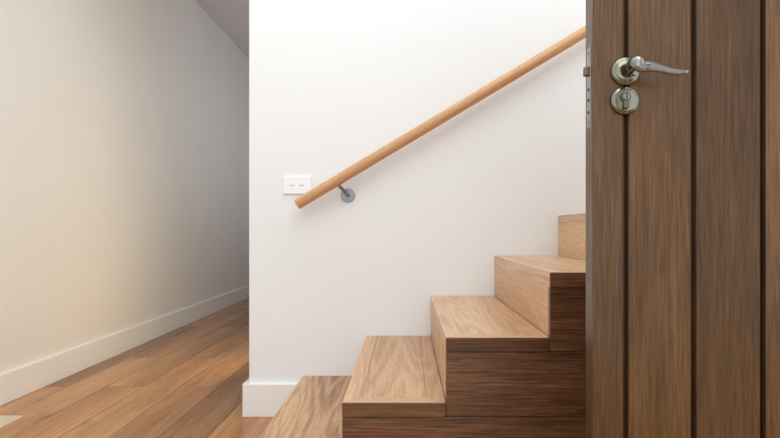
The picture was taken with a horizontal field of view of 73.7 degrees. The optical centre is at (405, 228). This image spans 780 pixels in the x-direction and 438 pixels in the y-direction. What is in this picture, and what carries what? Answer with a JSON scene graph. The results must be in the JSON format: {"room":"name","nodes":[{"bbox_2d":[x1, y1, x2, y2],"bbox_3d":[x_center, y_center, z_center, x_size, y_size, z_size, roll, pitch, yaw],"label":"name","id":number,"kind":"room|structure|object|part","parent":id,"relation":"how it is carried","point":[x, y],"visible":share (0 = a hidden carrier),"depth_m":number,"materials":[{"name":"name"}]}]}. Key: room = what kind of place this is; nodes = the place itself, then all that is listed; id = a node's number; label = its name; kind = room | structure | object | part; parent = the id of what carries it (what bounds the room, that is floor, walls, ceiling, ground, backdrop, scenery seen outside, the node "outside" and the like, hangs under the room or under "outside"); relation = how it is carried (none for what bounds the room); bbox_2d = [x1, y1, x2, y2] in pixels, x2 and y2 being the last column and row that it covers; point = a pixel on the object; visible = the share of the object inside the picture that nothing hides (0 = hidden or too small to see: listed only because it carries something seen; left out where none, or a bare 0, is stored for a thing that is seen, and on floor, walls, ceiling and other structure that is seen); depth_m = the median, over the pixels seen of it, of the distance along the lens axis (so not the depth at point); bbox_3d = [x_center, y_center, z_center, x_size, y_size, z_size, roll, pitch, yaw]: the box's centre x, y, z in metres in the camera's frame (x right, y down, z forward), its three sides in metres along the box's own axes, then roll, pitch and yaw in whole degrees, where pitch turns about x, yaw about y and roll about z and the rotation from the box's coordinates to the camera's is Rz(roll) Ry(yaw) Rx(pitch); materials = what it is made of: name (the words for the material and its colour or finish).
{"room":"entrance hallway","nodes":[
{"label":"entrance hallway","id":0,"kind":"room"},
{"bbox_2d":[0,415,24,427],"bbox_3d":[-1.816,0.839,2.192,0.208,0.003,0.285,0,0,0],"label":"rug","id":1,"kind":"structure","parent":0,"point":[4,419],"depth_m":2.30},
{"bbox_2d":[0,0,248,373],"bbox_3d":[-2.000,-1.260,3.450,0.120,4.200,11.300,0,0,0],"label":"wall","id":2,"kind":"structure","parent":0,"point":[124,124],"depth_m":3.41,"materials":[{"name":"white paint"}]},
{"bbox_2d":[0,285,248,405],"bbox_3d":[-1.931,0.766,3.400,0.018,0.148,11.200,0,0,0],"label":"baseboard","id":3,"kind":"structure","parent":2,"relation":"attached to","point":[16,383],"depth_m":3.25,"materials":[{"name":"white wood"}]},
{"bbox_2d":[0,298,273,437],"bbox_3d":[0.680,0.865,3.450,5.440,0.050,11.300,0,0,0],"label":"floor","id":4,"kind":"structure","parent":0,"point":[187,381],"depth_m":2.64,"materials":[{"name":"brown wood"}]},
{"bbox_2d":[260,213,585,437],"bbox_3d":[1.128,0.030,1.887,3.183,1.620,0.905,0,0,0],"label":"staircase","id":5,"kind":"structure","parent":4,"relation":"on","point":[501,376],"depth_m":1.44,"materials":[{"name":"brown wood"}]},
{"bbox_3d":[1.272,0.610,1.445,2.896,0.178,0.020,0,0,0],"label":"panel","id":6,"kind":"part","parent":5,"relation":"part of","materials":[{"name":"brown wood"}]},
{"bbox_3d":[1.415,0.429,1.445,2.608,0.178,0.020,0,0,0],"label":"panel","id":7,"kind":"part","parent":5,"relation":"part of","materials":[{"name":"brown wood"}]},
{"bbox_3d":[1.559,0.249,1.445,2.322,0.178,0.020,0,0,0],"label":"panel","id":8,"kind":"part","parent":5,"relation":"part of","materials":[{"name":"brown wood"}]},
{"bbox_2d":[195,0,248,58],"bbox_3d":[-1.263,-2.150,5.780,1.354,0.100,6.640,0,0,0],"label":"ceiling","id":9,"kind":"structure","parent":0,"point":[232,16],"depth_m":5.16,"materials":[{"name":"paint"}]},
{"bbox_2d":[249,0,585,401],"bbox_3d":[1.347,-1.660,2.400,4.106,5.000,0.120,0,0,0],"label":"wall","id":10,"kind":"structure","parent":0,"point":[332,83],"depth_m":2.34,"materials":[{"name":"white paint"}]},
{"bbox_2d":[283,176,310,193],"bbox_3d":[-0.488,-0.197,2.334,0.126,0.079,0.012,0,0,0],"label":"light switch","id":11,"kind":"object","parent":10,"relation":"attached to","point":[291,184],"visible":0.91,"depth_m":2.33,"materials":[{"name":"white plastic"}]},
{"bbox_2d":[294,25,585,208],"bbox_3d":[0.811,-0.877,2.292,2.595,1.578,0.096,0,0,0],"label":"handrail","id":12,"kind":"object","parent":10,"relation":"attached to","point":[347,195],"visible":0.97,"depth_m":2.25,"materials":[{"name":"brown wood"}]},
{"bbox_3d":[-0.272,-0.171,2.296,0.029,0.055,0.085,0,0,28],"label":"bracket arm","id":13,"kind":"part","parent":12,"relation":"part of","materials":[{"name":"silver metal"}]},
{"bbox_3d":[-0.646,-0.630,5.730,0.120,2.940,6.540,0,0,0],"label":"wall","id":14,"kind":"structure","parent":0,"visible":0},
{"bbox_2d":[242,379,297,416],"bbox_3d":[-0.598,0.766,5.650,0.265,0.148,6.660,0,0,0],"label":"baseboard","id":15,"kind":"structure","parent":14,"relation":"attached to","point":[258,399],"depth_m":2.32,"materials":[{"name":"white wood"}]},
{"bbox_3d":[1.250,-0.630,-0.390,0.100,2.940,3.619,0,0,0],"label":"wall","id":16,"kind":"structure","parent":0,"visible":0},
{"bbox_2d":[583,0,779,437],"bbox_3d":[0.750,-0.190,0.954,0.830,2.040,0.093,0,0,0],"label":"door","id":17,"kind":"structure","parent":16,"relation":"in","point":[683,96],"depth_m":0.96,"materials":[{"name":"brown wood"}]},
{"bbox_3d":[0.345,-0.266,0.981,0.002,0.151,0.019,0,0,0],"label":"latch plate","id":18,"kind":"part","parent":17,"relation":"part of","materials":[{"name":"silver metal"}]},
{"bbox_3d":[0.403,-0.236,0.956,0.052,0.052,0.008,0,0,0],"label":"lock plate","id":19,"kind":"part","parent":17,"relation":"part of","materials":[{"name":"silver metal"}]},
{"bbox_3d":[0.403,-0.290,0.945,0.052,0.052,0.030,0,0,0],"label":"handle","id":20,"kind":"part","parent":17,"relation":"part of","materials":[{"name":"silver metal"}]},
{"bbox_3d":[0.446,-0.288,0.925,0.103,0.036,0.035,0,0,0],"label":"lever","id":21,"kind":"part","parent":17,"relation":"part of","materials":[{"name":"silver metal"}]}
]}

